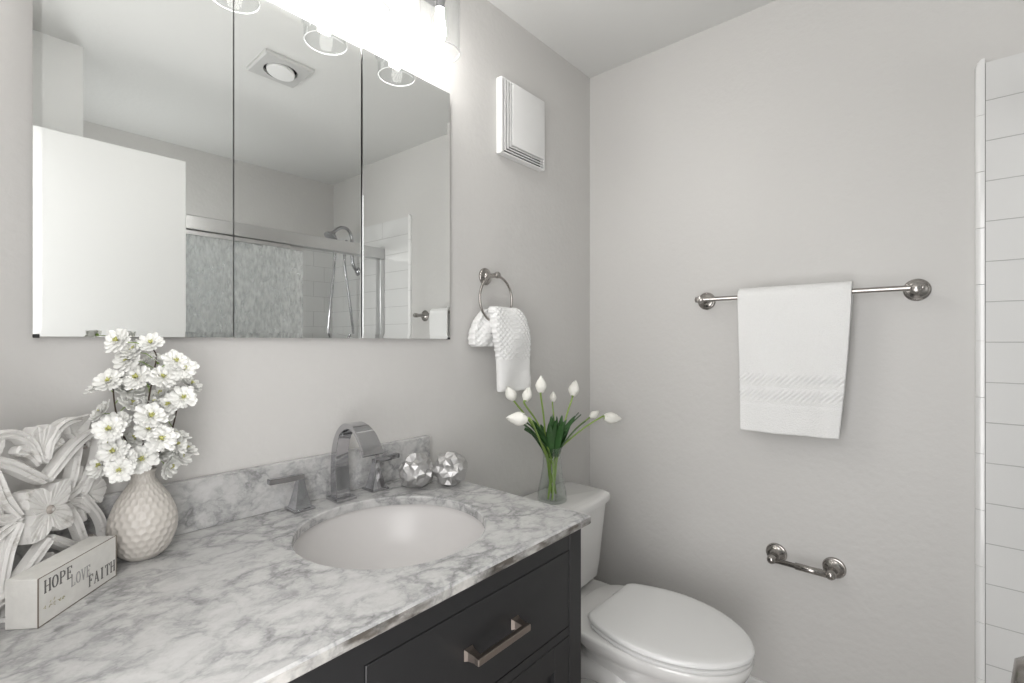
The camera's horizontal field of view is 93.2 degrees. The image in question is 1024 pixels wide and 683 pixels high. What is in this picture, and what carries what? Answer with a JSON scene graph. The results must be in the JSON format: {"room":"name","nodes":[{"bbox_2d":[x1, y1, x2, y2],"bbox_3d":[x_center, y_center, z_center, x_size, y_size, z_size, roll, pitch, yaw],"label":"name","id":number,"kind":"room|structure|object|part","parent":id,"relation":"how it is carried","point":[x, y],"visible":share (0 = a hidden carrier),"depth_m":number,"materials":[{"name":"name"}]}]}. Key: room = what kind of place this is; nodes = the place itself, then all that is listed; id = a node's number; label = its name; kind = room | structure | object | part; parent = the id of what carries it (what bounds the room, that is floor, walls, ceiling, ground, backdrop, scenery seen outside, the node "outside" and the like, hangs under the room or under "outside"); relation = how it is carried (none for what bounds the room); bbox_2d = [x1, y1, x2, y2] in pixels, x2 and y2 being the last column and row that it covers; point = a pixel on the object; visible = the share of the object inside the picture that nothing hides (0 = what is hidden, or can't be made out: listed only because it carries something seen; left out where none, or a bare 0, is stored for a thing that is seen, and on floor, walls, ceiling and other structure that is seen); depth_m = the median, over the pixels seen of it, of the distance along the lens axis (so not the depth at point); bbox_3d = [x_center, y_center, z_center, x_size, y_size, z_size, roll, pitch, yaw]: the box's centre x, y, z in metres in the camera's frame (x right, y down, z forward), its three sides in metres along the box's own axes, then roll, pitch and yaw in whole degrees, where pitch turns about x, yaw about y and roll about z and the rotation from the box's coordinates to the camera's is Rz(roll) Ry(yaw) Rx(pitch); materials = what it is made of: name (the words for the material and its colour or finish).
{"room":"bathroom","nodes":[
{"label":"bathroom","id":0,"kind":"room"},
{"bbox_2d":[0,0,589,496],"bbox_3d":[-0.342,0.052,1.425,0.100,2.421,2.165,0,0,41],"label":"wall","id":1,"kind":"structure","parent":0,"point":[261,401],"depth_m":1.47,"materials":[{"name":"grey paint"}]},
{"bbox_2d":[11,435,429,572],"bbox_3d":[-0.596,0.331,1.043,0.020,0.104,1.052,0,0,41],"label":"backsplash","id":2,"kind":"structure","parent":1,"relation":"attached to","point":[201,502],"depth_m":1.06,"materials":[{"name":"grey stone"}]},
{"bbox_2d":[32,0,449,339],"bbox_3d":[-0.498,-0.384,1.151,0.026,0.756,0.914,0,0,41],"label":"upper cabinet","id":3,"kind":"object","parent":1,"relation":"attached to","point":[201,168],"visible":0.98,"depth_m":1.02,"materials":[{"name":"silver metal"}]},
{"bbox_3d":[-0.696,-0.386,0.918,0.006,0.754,0.303,0,0,41],"label":"mirror door","id":4,"kind":"part","parent":3,"relation":"part of","materials":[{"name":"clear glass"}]},
{"bbox_3d":[-0.494,-0.386,1.148,0.006,0.754,0.302,0,0,41],"label":"mirror door","id":5,"kind":"part","parent":3,"relation":"part of","materials":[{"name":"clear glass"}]},
{"bbox_3d":[-0.291,-0.386,1.376,0.006,0.754,0.303,0,0,40],"label":"mirror door","id":6,"kind":"part","parent":3,"relation":"part of","materials":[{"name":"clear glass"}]},
{"bbox_2d":[419,0,459,63],"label":"vanity light","id":7,"kind":"object","parent":1,"relation":"attached to","point":[439,27],"depth_m":1.32,"materials":[{"name":"white glass"}]},
{"bbox_3d":[-0.499,-1.047,1.153,0.022,0.070,0.820,0,0,41],"label":"wall plate","id":8,"kind":"part","parent":7,"relation":"part of","materials":[{"name":"silver metal"}]},
{"bbox_3d":[-0.198,-0.889,1.331,0.114,0.192,0.114,0,0,41],"label":"lamp shade","id":9,"kind":"part","parent":7,"relation":"part of","materials":[{"name":"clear glass"}]},
{"bbox_2d":[434,0,445,9],"bbox_3d":[-0.198,-0.948,1.331,0.033,0.070,0.033,0,0,41],"label":"socket","id":10,"kind":"object","parent":7,"relation":"attached to","point":[439,4],"depth_m":1.32,"materials":[{"name":"silver metal"}]},
{"bbox_3d":[-0.198,-0.876,1.331,0.032,0.102,0.032,0,0,41],"label":"bulb","id":11,"kind":"part","parent":7,"relation":"part of","materials":[{"name":"white glass"}]},
{"bbox_2d":[479,268,512,320],"bbox_3d":[-0.068,-0.153,1.610,0.068,0.190,0.162,0,0,41],"label":"towel ring","id":12,"kind":"object","parent":1,"relation":"attached to","point":[485,276],"visible":0.86,"depth_m":1.61,"materials":[{"name":"silver metal"}]},
{"bbox_2d":[467,306,530,391],"bbox_3d":[-0.031,0.026,1.619,0.255,0.278,0.090,0,0,-42],"label":"hand towel","id":13,"kind":"object","parent":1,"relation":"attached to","point":[507,329],"visible":0.97,"depth_m":1.58,"materials":[{"name":"white fabric"}]},
{"bbox_2d":[496,76,544,171],"bbox_3d":[0.035,-0.781,1.760,0.026,0.262,0.243,0,0,41],"label":"air vent","id":14,"kind":"object","parent":1,"relation":"in","point":[520,115],"visible":1,"depth_m":1.74,"materials":[{"name":"white plastic"}]},
{"bbox_3d":[0.057,-0.801,1.779,0.019,0.220,0.184,0,0,41],"label":"plate","id":15,"kind":"part","parent":14,"relation":"part of","materials":[{"name":"white plastic"}]},
{"bbox_2d":[488,0,775,77],"bbox_3d":[0.182,-1.183,0.234,2.458,0.050,3.265,0,0,41],"label":"ceiling","id":16,"kind":"structure","parent":0,"point":[596,37],"depth_m":1.76,"materials":[{"name":"white paint"}]},
{"bbox_2d":[590,0,1023,682],"bbox_3d":[1.262,0.052,1.392,2.358,2.421,0.100,0,0,41],"label":"wall","id":17,"kind":"structure","parent":0,"point":[778,142],"depth_m":1.59,"materials":[{"name":"grey paint"}]},
{"bbox_2d":[745,675,767,682],"bbox_3d":[0.799,1.216,1.721,1.226,0.095,0.015,0,0,41],"label":"baseboard","id":18,"kind":"structure","parent":17,"relation":"attached to","point":[752,679],"depth_m":1.68,"materials":[{"name":"white paint"}]},
{"bbox_2d":[766,543,846,579],"bbox_3d":[0.933,0.717,1.560,0.230,0.065,0.080,0,0,41],"label":"toilet paper holder","id":19,"kind":"object","parent":17,"relation":"attached to","point":[834,568],"visible":1,"depth_m":1.53,"materials":[{"name":"silver metal"}]},
{"bbox_3d":[0.872,0.717,1.614,0.065,0.065,0.080,0,0,41],"label":"post","id":20,"kind":"part","parent":19,"relation":"part of","materials":[{"name":"silver metal"}]},
{"bbox_3d":[0.995,0.717,1.505,0.065,0.065,0.080,0,0,41],"label":"post","id":21,"kind":"part","parent":19,"relation":"part of","materials":[{"name":"silver metal"}]},
{"bbox_2d":[695,279,931,309],"bbox_3d":[0.920,-0.149,1.568,0.662,0.064,0.084,0,0,41],"label":"towel bar","id":22,"kind":"object","parent":17,"relation":"attached to","point":[915,289],"visible":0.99,"depth_m":1.40,"materials":[{"name":"silver metal"}]},
{"bbox_3d":[0.695,-0.149,1.766,0.064,0.064,0.084,0,0,41],"label":"post","id":23,"kind":"part","parent":22,"relation":"part of","materials":[{"name":"silver metal"}]},
{"bbox_2d":[737,281,852,438],"bbox_3d":[0.896,0.058,1.549,0.318,0.478,0.070,0,0,41],"label":"bath towel","id":24,"kind":"object","parent":22,"relation":"hanging from","point":[793,339],"visible":1,"depth_m":1.53,"materials":[{"name":"fabric"}]},
{"bbox_3d":[1.145,-0.149,1.371,0.064,0.064,0.084,0,0,41],"label":"post","id":25,"kind":"part","parent":22,"relation":"part of","materials":[{"name":"silver metal"}]},
{"bbox_2d":[975,58,984,682],"bbox_3d":[1.267,0.250,1.312,0.019,2.023,0.014,0,0,41],"label":"trim","id":26,"kind":"structure","parent":17,"relation":"attached to","point":[980,67],"depth_m":1.31,"materials":[{"name":"white tile"}]},
{"bbox_2d":[985,52,1023,682],"bbox_3d":[1.656,0.257,0.972,1.012,2.012,0.012,0,0,41],"label":"tiled wall","id":27,"kind":"structure","parent":17,"relation":"attached to","point":[1004,77],"depth_m":1.28,"materials":[{"name":"white tile"}]},
{"bbox_3d":[0.182,1.288,0.234,2.458,0.050,3.265,0,0,41],"label":"floor","id":28,"kind":"structure","parent":0,"visible":0},
{"bbox_2d":[288,529,580,682],"bbox_3d":[-0.383,0.833,0.858,0.578,0.860,1.047,0,0,41],"label":"vanity cabinet","id":29,"kind":"object","parent":28,"relation":"on","point":[521,623],"visible":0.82,"depth_m":0.87,"materials":[{"name":"black paint"}]},
{"bbox_2d":[0,476,590,682],"bbox_3d":[-0.388,0.393,0.861,0.572,0.020,1.053,0,0,41],"label":"countertop","id":30,"kind":"structure","parent":29,"relation":"on","point":[235,601],"depth_m":0.72,"materials":[{"name":"grey stone"}]},
{"bbox_2d":[0,414,106,622],"bbox_3d":[-0.712,0.256,0.736,0.036,0.266,0.247,0,0,-6],"label":"carved panel","id":31,"kind":"object","parent":30,"relation":"on","point":[27,516],"visible":0.67,"depth_m":0.73,"materials":[{"name":"white wood"}]},
{"bbox_2d":[5,535,116,629],"bbox_3d":[-0.659,0.350,0.717,0.041,0.066,0.148,0,0,-6],"label":"block","id":32,"kind":"object","parent":30,"relation":"on","point":[36,595],"visible":1,"depth_m":0.68,"materials":[{"name":"white paint"}]},
{"bbox_2d":[106,466,177,561],"bbox_3d":[-0.658,0.305,0.864,0.103,0.156,0.103,0,0,24],"label":"vase","id":33,"kind":"object","parent":30,"relation":"on","point":[144,518],"visible":0.94,"depth_m":0.83,"materials":[{"name":"grey ceramic"}]},
{"bbox_2d":[83,368,145,483],"bbox_3d":[-0.665,0.199,0.820,0.096,0.308,0.086,0,0,41],"label":"branch","id":34,"kind":"object","parent":33,"relation":"in","point":[115,457],"visible":0.91,"depth_m":0.80,"materials":[{"name":"white plant"}]},
{"bbox_2d":[104,328,190,473],"bbox_3d":[-0.641,0.165,0.848,0.095,0.376,0.119,0,0,41],"label":"flowers","id":35,"kind":"object","parent":33,"relation":"in","point":[148,419],"visible":0.99,"depth_m":0.83,"materials":[{"name":"white plant"}]},
{"bbox_2d":[146,358,202,479],"bbox_3d":[-0.611,0.190,0.883,0.098,0.327,0.099,0,0,41],"label":"branch","id":36,"kind":"object","parent":33,"relation":"in","point":[178,397],"visible":0.77,"depth_m":0.88,"materials":[{"name":"white plant"}]},
{"bbox_2d":[267,421,399,513],"bbox_3d":[-0.373,0.287,1.141,0.173,0.192,0.338,0,0,41],"label":"faucet","id":37,"kind":"object","parent":30,"relation":"on","point":[368,441],"visible":1,"depth_m":1.16,"materials":[{"name":"silver metal"}]},
{"bbox_3d":[-0.505,0.308,1.083,0.015,0.014,0.078,0,0,41],"label":"lever","id":38,"kind":"part","parent":37,"relation":"part of","materials":[{"name":"silver metal"}]},
{"bbox_3d":[-0.484,0.347,1.107,0.052,0.071,0.049,0,0,41],"label":"handle","id":39,"kind":"part","parent":37,"relation":"part of","materials":[{"name":"silver metal"}]},
{"bbox_3d":[-0.371,0.287,1.140,0.168,0.192,0.052,0,0,41],"label":"spout","id":40,"kind":"part","parent":37,"relation":"part of","materials":[{"name":"silver metal"}]},
{"bbox_3d":[-0.354,0.347,1.256,0.052,0.071,0.049,0,0,41],"label":"handle","id":41,"kind":"part","parent":37,"relation":"part of","materials":[{"name":"silver metal"}]},
{"bbox_3d":[-0.333,0.308,1.279,0.015,0.014,0.078,0,0,41],"label":"lever","id":42,"kind":"part","parent":37,"relation":"part of","materials":[{"name":"silver metal"}]},
{"bbox_2d":[293,504,484,569],"bbox_3d":[-0.247,0.478,1.007,0.433,0.146,0.430,0,0,41],"label":"undermount sink","id":43,"kind":"object","parent":30,"relation":"in","point":[390,536],"visible":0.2,"depth_m":1.15,"materials":[{"name":"grey ceramic"}]},
{"bbox_2d":[399,452,433,487],"bbox_3d":[-0.251,0.336,1.275,0.095,0.093,0.094,0,0,41],"label":"decorative ball","id":44,"kind":"object","parent":30,"relation":"on","point":[416,471],"visible":0.99,"depth_m":1.25,"materials":[{"name":"silver metal"}]},
{"bbox_2d":[433,451,467,485],"bbox_3d":[-0.165,0.337,1.289,0.094,0.092,0.094,0,0,41],"label":"decorative ball","id":45,"kind":"object","parent":30,"relation":"on","point":[450,468],"visible":0.99,"depth_m":1.26,"materials":[{"name":"silver metal"}]},
{"bbox_3d":[-0.047,0.534,0.868,0.018,0.162,0.496,0,0,41],"label":"drawer","id":46,"kind":"part","parent":29,"relation":"part of","materials":[{"name":"black paint"}]},
{"bbox_3d":[-0.022,0.529,0.856,0.033,0.020,0.140,0,0,41],"label":"pull handle","id":47,"kind":"part","parent":29,"relation":"part of","materials":[{"name":"silver metal"}]},
{"bbox_3d":[0.035,0.884,0.962,0.018,0.494,0.246,0,0,41],"label":"cabinet door","id":48,"kind":"part","parent":29,"relation":"part of","materials":[{"name":"black paint"}]},
{"bbox_2d":[523,481,754,682],"bbox_3d":[0.352,0.912,1.542,0.773,0.701,0.464,0,0,41],"label":"toilet","id":49,"kind":"object","parent":28,"relation":"on","point":[631,633],"visible":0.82,"depth_m":1.42,"materials":[{"name":"white ceramic"}]},
{"bbox_2d":[537,450,566,504],"bbox_3d":[0.141,0.467,1.712,0.105,0.190,0.105,0,0,41],"label":"glass vase","id":50,"kind":"object","parent":49,"relation":"on","point":[561,450],"visible":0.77,"depth_m":1.70,"materials":[{"name":"clear glass"}]},
{"bbox_2d":[505,386,551,492],"bbox_3d":[0.076,0.345,1.631,0.054,0.408,0.264,0,0,41],"label":"tulip","id":51,"kind":"object","parent":50,"relation":"in","point":[510,393],"visible":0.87,"depth_m":1.61,"materials":[{"name":"white"}]},
{"bbox_2d":[506,412,551,493],"bbox_3d":[0.064,0.380,1.597,0.074,0.337,0.336,0,0,18],"label":"tulip","id":52,"kind":"object","parent":50,"relation":"in","point":[517,418],"visible":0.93,"depth_m":1.45,"materials":[{"name":"white plant"}]},
{"bbox_3d":[0.093,0.388,1.600,0.017,0.322,0.312,0,0,17],"label":"stem","id":53,"kind":"part","parent":52,"relation":"part of","materials":[{"name":"green plant"}]},
{"bbox_2d":[522,387,557,493],"bbox_3d":[0.111,0.349,1.649,0.060,0.400,0.210,0,0,41],"label":"tulip","id":54,"kind":"object","parent":50,"relation":"in","point":[527,394],"visible":0.96,"depth_m":1.66,"materials":[{"name":"white"}]},
{"bbox_2d":[524,375,555,491],"bbox_3d":[0.110,0.331,1.670,0.060,0.436,0.181,0,0,29],"label":"tulip","id":55,"kind":"object","parent":50,"relation":"in","point":[540,384],"visible":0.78,"depth_m":1.62,"materials":[{"name":"white"}]},
{"bbox_3d":[0.119,0.357,1.685,0.022,0.383,0.145,0,0,27],"label":"stem","id":56,"kind":"part","parent":55,"relation":"part of","materials":[{"name":"green plant"}]},
{"bbox_2d":[548,392,578,499],"bbox_3d":[0.184,0.365,1.733,0.106,0.367,0.127,0,0,9],"label":"tulip","id":57,"kind":"object","parent":50,"relation":"in","point":[558,440],"visible":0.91,"depth_m":1.70,"materials":[{"name":"white"}]},
{"bbox_3d":[0.148,0.383,1.725,0.028,0.330,0.103,0,0,14],"label":"stem","id":58,"kind":"part","parent":57,"relation":"part of","materials":[{"name":"green plant"}]},
{"bbox_2d":[552,380,585,498],"bbox_3d":[0.192,0.347,1.758,0.065,0.404,0.193,0,0,41],"label":"tulip","id":59,"kind":"object","parent":50,"relation":"in","point":[573,389],"visible":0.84,"depth_m":1.77,"materials":[{"name":"white"}]},
{"bbox_3d":[0.183,0.375,1.749,0.008,0.348,0.172,0,0,32],"label":"stem","id":60,"kind":"part","parent":59,"relation":"part of","materials":[{"name":"green plant"}]},
{"bbox_2d":[551,411,598,499],"bbox_3d":[0.245,0.403,1.825,0.058,0.292,0.367,0,0,33],"label":"tulip","id":61,"kind":"object","parent":50,"relation":"in","point":[593,414],"visible":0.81,"depth_m":1.74,"materials":[{"name":"white"}]},
{"bbox_2d":[547,412,621,498],"bbox_3d":[0.261,0.411,1.800,0.366,0.275,0.056,0,0,-34],"label":"tulip","id":62,"kind":"object","parent":50,"relation":"in","point":[610,417],"visible":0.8,"depth_m":1.86,"materials":[{"name":"white"}]},
{"bbox_3d":[0.151,0.580,1.718,0.239,0.036,0.464,0,0,41],"label":"tank lid","id":63,"kind":"part","parent":49,"relation":"part of","materials":[{"name":"white ceramic"}]},
{"bbox_3d":[0.151,0.738,1.718,0.212,0.275,0.448,0,0,41],"label":"tank","id":64,"kind":"part","parent":49,"relation":"part of","materials":[{"name":"white ceramic"}]},
{"bbox_3d":[0.478,0.856,1.431,0.430,0.012,0.354,0,0,41],"label":"seat","id":65,"kind":"part","parent":49,"relation":"part of","materials":[{"name":"white plastic"}]},
{"bbox_3d":[0.478,0.836,1.431,0.437,0.016,0.362,0,0,41],"label":"lid","id":66,"kind":"part","parent":49,"relation":"part of","materials":[{"name":"white plastic"}]},
{"bbox_3d":[-0.136,0.052,-0.129,2.258,2.421,0.100,0,0,41],"label":"wall","id":67,"kind":"structure","parent":0,"visible":0},
{"bbox_2d":[1011,656,1023,682],"bbox_3d":[0.266,0.248,0.102,0.174,2.006,0.750,0,0,41],"label":"bathtub","id":68,"kind":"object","parent":67,"relation":"in","point":[1018,666],"depth_m":0.39,"materials":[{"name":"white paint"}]}
]}

